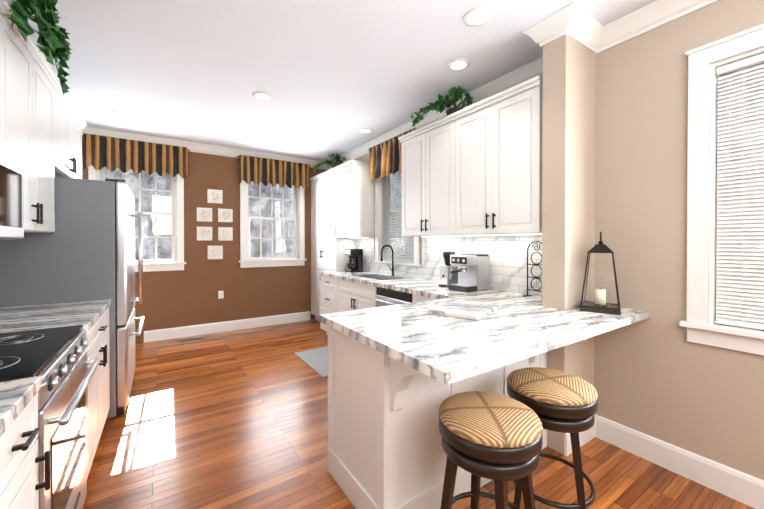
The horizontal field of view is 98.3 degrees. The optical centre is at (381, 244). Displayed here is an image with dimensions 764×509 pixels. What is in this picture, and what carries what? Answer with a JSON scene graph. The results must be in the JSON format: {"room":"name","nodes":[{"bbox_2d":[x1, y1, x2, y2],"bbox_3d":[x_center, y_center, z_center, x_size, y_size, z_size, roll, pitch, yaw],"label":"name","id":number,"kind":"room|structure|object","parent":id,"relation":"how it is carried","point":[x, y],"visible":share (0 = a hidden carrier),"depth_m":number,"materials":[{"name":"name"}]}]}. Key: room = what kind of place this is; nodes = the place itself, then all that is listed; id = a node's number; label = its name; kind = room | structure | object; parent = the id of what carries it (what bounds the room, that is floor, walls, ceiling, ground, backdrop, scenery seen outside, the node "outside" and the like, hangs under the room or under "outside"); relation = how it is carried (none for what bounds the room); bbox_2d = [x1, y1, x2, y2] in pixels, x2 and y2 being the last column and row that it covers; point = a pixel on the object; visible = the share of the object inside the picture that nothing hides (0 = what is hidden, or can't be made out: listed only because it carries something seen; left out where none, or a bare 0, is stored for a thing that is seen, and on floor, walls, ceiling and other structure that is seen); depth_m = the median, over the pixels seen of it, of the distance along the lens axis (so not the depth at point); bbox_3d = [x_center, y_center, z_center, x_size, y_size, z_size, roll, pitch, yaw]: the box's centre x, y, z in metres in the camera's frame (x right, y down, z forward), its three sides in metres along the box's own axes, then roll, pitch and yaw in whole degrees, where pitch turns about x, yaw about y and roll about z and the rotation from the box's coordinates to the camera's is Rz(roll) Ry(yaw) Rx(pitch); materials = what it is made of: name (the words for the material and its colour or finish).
{"room":"kitchen","nodes":[
{"label":"kitchen","id":0,"kind":"room"},
{"bbox_2d":[82,137,326,343],"bbox_3d":[-2.417,-0.073,4.993,3.750,2.740,0.150,0,0,-34],"label":"wall","id":1,"kind":"structure","parent":0,"point":[187,295],"depth_m":4.87,"materials":[{"name":"paint"}]},
{"bbox_2d":[82,133,189,177],"bbox_3d":[-3.175,-1.138,4.319,1.150,0.440,0.116,0,0,-34],"label":"valance","id":2,"kind":"object","parent":1,"relation":"attached to","point":[100,152],"visible":1,"depth_m":4.28,"materials":[{"name":"fabric"}]},
{"bbox_2d":[88,165,185,271],"bbox_3d":[-3.238,-0.434,4.410,1.060,1.580,0.195,0,0,-34],"label":"window","id":3,"kind":"structure","parent":1,"relation":"in","point":[176,262],"depth_m":4.59,"materials":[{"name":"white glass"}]},
{"bbox_2d":[82,126,325,169],"bbox_3d":[-2.352,-1.386,4.885,3.270,0.118,0.085,0,0,-34],"label":"crown molding","id":4,"kind":"structure","parent":1,"relation":"attached to","point":[193,147],"depth_m":4.73,"materials":[{"name":"white wood"}]},
{"bbox_2d":[197,189,232,258],"bbox_3d":[-2.454,-0.302,4.856,0.475,1.025,0.032,0,0,-34],"label":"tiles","id":5,"kind":"structure","parent":1,"relation":"attached to","point":[205,215],"depth_m":4.85,"materials":[{"name":"paint"}]},
{"bbox_2d":[218,291,223,298],"bbox_3d":[-2.398,0.740,4.915,0.070,0.115,0.008,0,0,-34],"label":"electrical outlet plate","id":6,"kind":"object","parent":1,"relation":"attached to","point":[220,294],"visible":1,"depth_m":4.91,"materials":[{"name":"plastic"}]},
{"bbox_2d":[144,311,310,342],"bbox_3d":[-2.205,1.222,5.044,2.330,0.150,0.016,0,0,-34],"label":"baseboard","id":7,"kind":"structure","parent":1,"relation":"attached to","point":[193,330],"depth_m":4.91,"materials":[{"name":"white wood"}]},
{"bbox_2d":[239,180,306,267],"bbox_3d":[-1.778,-0.441,5.383,1.070,1.580,0.195,0,0,-34],"label":"window","id":8,"kind":"structure","parent":1,"relation":"in","point":[296,259],"depth_m":5.40,"materials":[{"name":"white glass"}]},
{"bbox_2d":[237,155,310,189],"bbox_3d":[-1.702,-1.145,5.301,1.170,0.440,0.115,0,0,-34],"label":"valance","id":9,"kind":"object","parent":1,"relation":"attached to","point":[264,171],"visible":0.98,"depth_m":5.26,"materials":[{"name":"fabric"}]},
{"bbox_2d":[9,0,655,160],"bbox_3d":[-0.429,-1.472,1.999,3.750,0.100,7.320,0,0,-34],"label":"ceiling","id":10,"kind":"structure","parent":0,"point":[330,77],"depth_m":2.57,"materials":[{"name":"paint"}]},
{"bbox_2d":[252,91,271,99],"bbox_3d":[-1.146,-1.423,3.156,0.176,0.011,0.176,0,0,-34],"label":"recessed light","id":11,"kind":"object","parent":10,"relation":"in","point":[262,95],"visible":1,"depth_m":3.15,"materials":[{"name":"white plastic"}]},
{"bbox_2d":[359,128,371,132],"bbox_3d":[-0.206,-1.431,4.144,0.176,0.011,0.176,0,0,-34],"label":"recessed light","id":12,"kind":"object","parent":10,"relation":"in","point":[365,130],"visible":1,"depth_m":4.13,"materials":[{"name":"white plastic"}]},
{"bbox_2d":[447,58,469,70],"bbox_3d":[0.604,-1.420,2.604,0.176,0.011,0.176,0,0,-34],"label":"recessed light","id":13,"kind":"object","parent":10,"relation":"in","point":[458,64],"visible":1,"depth_m":2.60,"materials":[{"name":"white plastic"}]},
{"bbox_2d":[463,7,491,26],"bbox_3d":[0.595,-1.416,2.058,0.176,0.011,0.176,0,0,-34],"label":"recessed light","id":14,"kind":"object","parent":10,"relation":"in","point":[478,16],"visible":1,"depth_m":2.05,"materials":[{"name":"white plastic"}]},
{"bbox_2d":[82,319,754,508],"bbox_3d":[-0.429,1.368,2.019,3.750,0.100,7.320,0,0,-34],"label":"floor","id":15,"kind":"structure","parent":0,"point":[236,419],"depth_m":2.13,"materials":[{"name":"brown wood"}]},
{"bbox_2d":[0,393,49,508],"bbox_3d":[-1.238,0.892,0.727,0.671,0.870,0.360,0,0,-34],"label":"base cabinet","id":16,"kind":"object","parent":15,"relation":"on","point":[20,485],"visible":0.75,"depth_m":0.92,"materials":[{"name":"white wood"}]},
{"bbox_2d":[0,376,41,436],"bbox_3d":[-1.247,0.385,0.717,0.648,0.140,0.366,0,0,-34],"label":"countertop","id":17,"kind":"structure","parent":16,"relation":"on","point":[17,396],"depth_m":0.91,"materials":[{"name":"stone"}]},
{"bbox_2d":[0,325,100,508],"bbox_3d":[-1.530,0.864,1.210,0.686,0.920,0.756,0,0,-34],"label":"range","id":18,"kind":"object","parent":15,"relation":"on","point":[55,358],"visible":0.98,"depth_m":1.28,"materials":[{"name":"silver metal"}]},
{"bbox_2d":[0,177,144,418],"bbox_3d":[-2.461,0.406,2.720,0.794,1.815,0.910,0,0,-34],"label":"refrigerator","id":19,"kind":"object","parent":15,"relation":"on","point":[85,251],"visible":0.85,"depth_m":2.40,"materials":[{"name":"metal"}]},
{"bbox_2d":[85,307,109,477],"bbox_3d":[-2.019,0.884,1.900,0.671,0.870,0.920,0,0,-34],"label":"base cabinet","id":20,"kind":"object","parent":15,"relation":"on","point":[97,336],"visible":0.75,"depth_m":2.02,"materials":[{"name":"white wood"}]},
{"bbox_2d":[0,299,110,332],"bbox_3d":[-2.030,0.377,1.892,0.648,0.140,0.931,0,0,-34],"label":"countertop","id":21,"kind":"structure","parent":20,"relation":"on","point":[87,315],"depth_m":1.90,"materials":[{"name":"stone"}]},
{"bbox_2d":[178,337,202,341],"bbox_3d":[-2.624,1.296,4.528,0.300,0.007,0.110,0,0,-34],"label":"floor vent","id":22,"kind":"object","parent":15,"relation":"in","point":[190,339],"visible":1,"depth_m":4.52,"materials":[{"name":"black plastic"}]},
{"bbox_2d":[294,346,327,377],"bbox_3d":[-0.601,1.301,3.755,0.530,0.010,0.860,0,0,-34],"label":"area rug","id":23,"kind":"object","parent":15,"relation":"on","point":[315,360],"visible":0.48,"depth_m":3.77,"materials":[{"name":"grey fabric"}]},
{"bbox_2d":[320,275,336,334],"bbox_3d":[-0.464,0.865,4.636,0.599,0.870,0.621,0,0,-34],"label":"base cabinet","id":24,"kind":"object","parent":15,"relation":"on","point":[328,284],"depth_m":4.52,"materials":[{"name":"white wood"}]},
{"bbox_2d":[310,167,355,321],"bbox_3d":[-0.821,0.072,5.367,0.376,2.445,0.991,0,0,-34],"label":"pantry cabinet","id":25,"kind":"object","parent":15,"relation":"on","point":[328,247],"visible":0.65,"depth_m":5.24,"materials":[{"name":"white wood"}]},
{"bbox_2d":[314,154,345,171],"bbox_3d":[-0.828,-1.311,5.250,0.487,0.321,0.377,0,0,-34],"label":"potted plant","id":26,"kind":"object","parent":25,"relation":"on","point":[333,159],"visible":0.81,"depth_m":5.21,"materials":[{"name":"green plant"}]},
{"bbox_2d":[336,279,376,312],"bbox_3d":[-0.070,0.869,4.045,0.599,0.870,0.918,0,0,-34],"label":"base cabinet","id":27,"kind":"object","parent":15,"relation":"on","point":[338,295],"depth_m":3.89,"materials":[{"name":"white wood"}]},
{"bbox_2d":[374,287,411,306],"bbox_3d":[0.330,0.874,3.393,0.638,0.868,0.600,0,0,-34],"label":"dishwasher","id":28,"kind":"object","parent":15,"relation":"on","point":[387,297],"visible":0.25,"depth_m":3.26,"materials":[{"name":"silver metal"}]},
{"bbox_2d":[327,326,502,508],"bbox_3d":[0.169,0.884,1.905,0.778,0.870,0.589,0,0,-34],"label":"base cabinet","id":29,"kind":"object","parent":15,"relation":"on","point":[385,450],"depth_m":1.59,"materials":[{"name":"white wood"}]},
{"bbox_2d":[320,295,606,384],"bbox_3d":[0.371,0.428,1.795,1.080,0.040,1.030,0,0,-34],"label":"countertop","id":30,"kind":"structure","parent":29,"relation":"on","point":[447,350],"depth_m":1.53,"materials":[{"name":"stone"}]},
{"bbox_2d":[428,300,500,319],"bbox_3d":[0.515,0.393,2.029,0.300,0.026,0.420,0,1,36],"label":"marble cutting board","id":31,"kind":"object","parent":30,"relation":"on","point":[470,310],"visible":0.96,"depth_m":1.94,"materials":[{"name":"white stone"}]},
{"bbox_2d":[412,294,436,302],"bbox_3d":[0.661,0.877,2.918,0.631,0.870,0.549,0,0,-34],"label":"base cabinet","id":32,"kind":"object","parent":15,"relation":"on","point":[417,298],"visible":0.1,"depth_m":2.90,"materials":[{"name":"white wood"}]},
{"bbox_2d":[438,391,542,508],"bbox_3d":[0.420,0.984,1.309,0.390,0.682,0.390,0,1,45],"label":"stool","id":33,"kind":"object","parent":15,"relation":"on","point":[497,438],"visible":1,"depth_m":1.20,"materials":[{"name":"beige fabric"}]},
{"bbox_2d":[503,357,530,396],"bbox_3d":[0.566,0.882,2.169,0.402,0.870,0.587,0,0,-34],"label":"base cabinet","id":34,"kind":"object","parent":15,"relation":"on","point":[525,363],"depth_m":1.95,"materials":[{"name":"white wood"}]},
{"bbox_2d":[319,271,649,331],"bbox_3d":[0.359,0.417,3.362,0.638,0.040,3.652,0,0,-34],"label":"countertop","id":35,"kind":"structure","parent":34,"relation":"on","point":[421,287],"depth_m":2.58,"materials":[{"name":"stone"}]},
{"bbox_2d":[345,249,362,271],"bbox_3d":[-0.401,0.221,4.770,0.203,0.330,0.202,0,0,-34],"label":"coffee maker","id":36,"kind":"object","parent":35,"relation":"on","point":[355,261],"visible":1,"depth_m":4.72,"materials":[{"name":"black plastic"}]},
{"bbox_2d":[351,273,406,280],"bbox_3d":[-0.053,0.496,4.054,0.404,0.216,0.704,0,0,-34],"label":"sink basin","id":37,"kind":"object","parent":35,"relation":"in","point":[375,276],"visible":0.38,"depth_m":4.30,"materials":[{"name":"silver metal"}]},
{"bbox_2d":[380,245,393,275],"bbox_3d":[0.056,0.193,4.152,0.205,0.395,0.087,0,0,-34],"label":"faucet","id":38,"kind":"object","parent":35,"relation":"on","point":[381,258],"visible":1,"depth_m":4.17,"materials":[{"name":"brown metal"}]},
{"bbox_2d":[439,251,457,286],"bbox_3d":[0.636,0.230,3.190,0.170,0.335,0.124,0,0,-34],"label":"coffee grinder","id":39,"kind":"object","parent":35,"relation":"on","point":[445,274],"visible":0.81,"depth_m":3.15,"materials":[{"name":"silver metal"}]},
{"bbox_2d":[448,254,489,291],"bbox_3d":[0.743,0.242,2.939,0.371,0.315,0.244,0,0,-34],"label":"espresso machine","id":40,"kind":"object","parent":35,"relation":"on","point":[474,272],"visible":1,"depth_m":2.88,"materials":[{"name":"silver metal"}]},
{"bbox_2d":[523,241,541,296],"bbox_3d":[1.186,0.189,2.535,0.100,0.437,0.160,0,0,-34],"label":"rack","id":41,"kind":"object","parent":35,"relation":"on","point":[535,264],"visible":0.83,"depth_m":2.55,"materials":[{"name":"black metal"}]},
{"bbox_2d":[579,231,620,314],"bbox_3d":[1.355,0.160,2.046,0.206,0.490,0.206,0,1,36],"label":"lantern","id":42,"kind":"object","parent":35,"relation":"on","point":[599,305],"visible":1,"depth_m":2.02,"materials":[{"name":"black metal"}]},
{"bbox_2d":[531,352,546,449],"bbox_3d":[0.802,0.881,2.326,0.274,0.870,0.587,0,0,-34],"label":"base cabinet","id":43,"kind":"object","parent":15,"relation":"on","point":[540,360],"depth_m":2.13,"materials":[{"name":"white wood"}]},
{"bbox_2d":[507,367,597,508],"bbox_3d":[0.809,0.982,1.592,0.390,0.682,0.390,0,0,28],"label":"stool","id":44,"kind":"object","parent":15,"relation":"on","point":[558,401],"visible":0.79,"depth_m":1.45,"materials":[{"name":"beige fabric"}]},
{"bbox_2d":[353,0,763,480],"bbox_3d":[1.069,-0.059,3.007,0.150,2.740,7.020,0,0,-34],"label":"wall","id":45,"kind":"structure","parent":0,"point":[657,375],"depth_m":1.98,"materials":[{"name":"paint"}]},
{"bbox_2d":[335,160,374,238],"bbox_3d":[-0.389,-0.623,4.736,0.351,1.045,0.520,0,0,-34],"label":"upper cabinet","id":46,"kind":"object","parent":45,"relation":"attached to","point":[355,192],"depth_m":4.54,"materials":[{"name":"white wood"}]},
{"bbox_2d":[368,127,415,180],"bbox_3d":[0.132,-1.087,4.119,0.167,0.460,1.060,0,0,-34],"label":"valance","id":47,"kind":"object","parent":45,"relation":"attached to","point":[385,158],"visible":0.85,"depth_m":4.17,"materials":[{"name":"fabric"}]},
{"bbox_2d":[374,174,420,265],"bbox_3d":[0.228,-0.460,4.235,0.175,1.405,0.980,0,0,-34],"label":"sink window","id":48,"kind":"structure","parent":45,"relation":"in","point":[379,208],"depth_m":4.51,"materials":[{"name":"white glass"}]},
{"bbox_2d":[382,170,413,262],"bbox_3d":[0.201,-0.413,4.218,0.059,1.244,0.716,0,0,-34],"label":"blinds","id":49,"kind":"object","parent":48,"relation":"attached to","point":[404,253],"visible":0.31,"depth_m":4.28,"materials":[{"name":"white plastic"}]},
{"bbox_2d":[400,120,446,236],"bbox_3d":[0.585,-0.603,3.275,0.351,1.025,0.832,0,0,-34],"label":"upper cabinet","id":50,"kind":"object","parent":45,"relation":"attached to","point":[424,152],"depth_m":3.20,"materials":[{"name":"white wood"}]},
{"bbox_2d":[326,60,542,169],"bbox_3d":[0.186,-1.381,4.110,0.085,0.118,4.190,0,0,-34],"label":"crown molding","id":51,"kind":"structure","parent":45,"relation":"attached to","point":[532,69],"depth_m":3.08,"materials":[{"name":"white wood"}]},
{"bbox_2d":[356,235,541,295],"bbox_3d":[0.494,0.150,3.727,0.008,0.486,3.188,0,0,-34],"label":"tile backsplash","id":52,"kind":"structure","parent":45,"relation":"attached to","point":[507,254],"depth_m":2.99,"materials":[{"name":"white tile"}]},
{"bbox_2d":[447,76,542,235],"bbox_3d":[0.983,-0.599,2.677,0.351,1.025,0.831,0,0,-34],"label":"upper cabinet","id":53,"kind":"object","parent":45,"relation":"attached to","point":[475,169],"depth_m":2.51,"materials":[{"name":"white wood"}]},
{"bbox_2d":[411,86,473,126],"bbox_3d":[0.568,-1.286,3.124,0.488,0.350,0.456,0,0,-34],"label":"potted plant","id":54,"kind":"object","parent":53,"relation":"on","point":[439,106],"visible":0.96,"depth_m":3.05,"materials":[{"name":"green plant"}]},
{"bbox_2d":[593,0,719,53],"bbox_3d":[2.149,-1.360,1.164,0.085,0.118,2.590,0,0,-34],"label":"crown molding","id":55,"kind":"structure","parent":45,"relation":"attached to","point":[658,13],"depth_m":1.98,"materials":[{"name":"white wood"}]},
{"bbox_2d":[595,414,763,508],"bbox_3d":[2.194,1.249,1.177,0.016,0.150,2.650,0,0,-34],"label":"baseboard","id":56,"kind":"structure","parent":45,"relation":"attached to","point":[742,487],"depth_m":1.87,"materials":[{"name":"white wood"}]},
{"bbox_2d":[679,24,763,355],"bbox_3d":[2.055,-0.268,1.476,0.195,1.630,1.060,0,0,-34],"label":"window","id":57,"kind":"structure","parent":45,"relation":"in","point":[701,325],"depth_m":1.80,"materials":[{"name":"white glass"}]},
{"bbox_2d":[715,53,763,329],"bbox_3d":[2.037,-0.264,1.464,0.059,1.384,0.796,0,0,-34],"label":"window blinds","id":58,"kind":"object","parent":57,"relation":"attached to","point":[739,294],"visible":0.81,"depth_m":1.72,"materials":[{"name":"white plastic"}]},
{"bbox_2d":[542,35,595,454],"bbox_3d":[1.262,-0.053,2.229,0.390,2.740,0.150,0,0,-34],"label":"column","id":59,"kind":"structure","parent":0,"point":[568,165],"depth_m":2.13,"materials":[{"name":"beige paint"}]},
{"bbox_2d":[523,20,553,63],"bbox_3d":[1.127,-1.368,2.265,0.385,0.118,0.095,0,0,-34],"label":"crown molding","id":60,"kind":"structure","parent":59,"relation":"attached to","point":[539,32],"depth_m":2.14,"materials":[{"name":"white wood"}]},
{"bbox_2d":[550,2,605,51],"bbox_3d":[1.249,-1.366,2.082,0.385,0.118,0.105,0,0,-34],"label":"crown molding","id":61,"kind":"structure","parent":59,"relation":"attached to","point":[576,23],"depth_m":2.07,"materials":[{"name":"white wood"}]},
{"bbox_2d":[564,415,595,455],"bbox_3d":[1.296,1.242,2.161,0.360,0.150,0.016,0,0,-34],"label":"baseboard","id":62,"kind":"structure","parent":59,"relation":"attached to","point":[585,436],"depth_m":2.16,"materials":[{"name":"white wood"}]},
{"bbox_3d":[-1.927,-0.045,1.011,0.150,2.740,7.020,0,0,-34],"label":"wall","id":63,"kind":"structure","parent":0,"visible":0},
{"bbox_2d":[0,0,7,156],"bbox_3d":[-1.684,-0.740,1.097,0.352,0.719,0.756,0,0,-34],"label":"upper cabinet","id":64,"kind":"object","parent":63,"relation":"attached to","point":[3,107],"depth_m":1.54,"materials":[{"name":"white wood"}]},
{"bbox_2d":[0,153,23,239],"bbox_3d":[-1.636,-0.196,1.132,0.465,0.359,0.752,0,0,-34],"label":"microwave","id":65,"kind":"object","parent":64,"relation":"attached to","point":[11,200],"visible":1,"depth_m":1.41,"materials":[{"name":"silver metal"}]},
{"bbox_2d":[1,0,70,94],"bbox_3d":[-1.788,-1.159,1.439,0.533,0.606,0.996,0,0,-34],"label":"potted plant","id":66,"kind":"object","parent":64,"relation":"on","point":[53,36],"visible":1,"depth_m":1.62,"materials":[{"name":"green plant"}]},
{"bbox_2d":[4,4,59,232],"bbox_3d":[-2.152,-0.592,1.800,0.352,1.025,1.045,0,0,-34],"label":"upper cabinet","id":67,"kind":"object","parent":63,"relation":"attached to","point":[43,123],"depth_m":1.89,"materials":[{"name":"white wood"}]},
{"bbox_2d":[60,88,83,178],"bbox_3d":[-2.671,-0.828,2.578,0.352,0.564,0.940,0,0,-34],"label":"upper cabinet","id":68,"kind":"object","parent":63,"relation":"attached to","point":[71,126],"depth_m":2.65,"materials":[{"name":"white wood"}]},
{"label":"outside","id":69,"kind":"structure","parent":0,"visible":0},
{"bbox_2d":[105,167,293,259],"bbox_3d":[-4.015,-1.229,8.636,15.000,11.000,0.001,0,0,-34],"label":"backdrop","id":70,"kind":"structure","parent":69,"point":[147,251],"depth_m":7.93,"materials":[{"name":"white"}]},
{"bbox_2d":[389,68,763,257],"bbox_3d":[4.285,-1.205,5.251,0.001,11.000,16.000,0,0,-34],"label":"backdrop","id":71,"kind":"structure","parent":69,"point":[730,168],"depth_m":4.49,"materials":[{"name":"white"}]}
]}

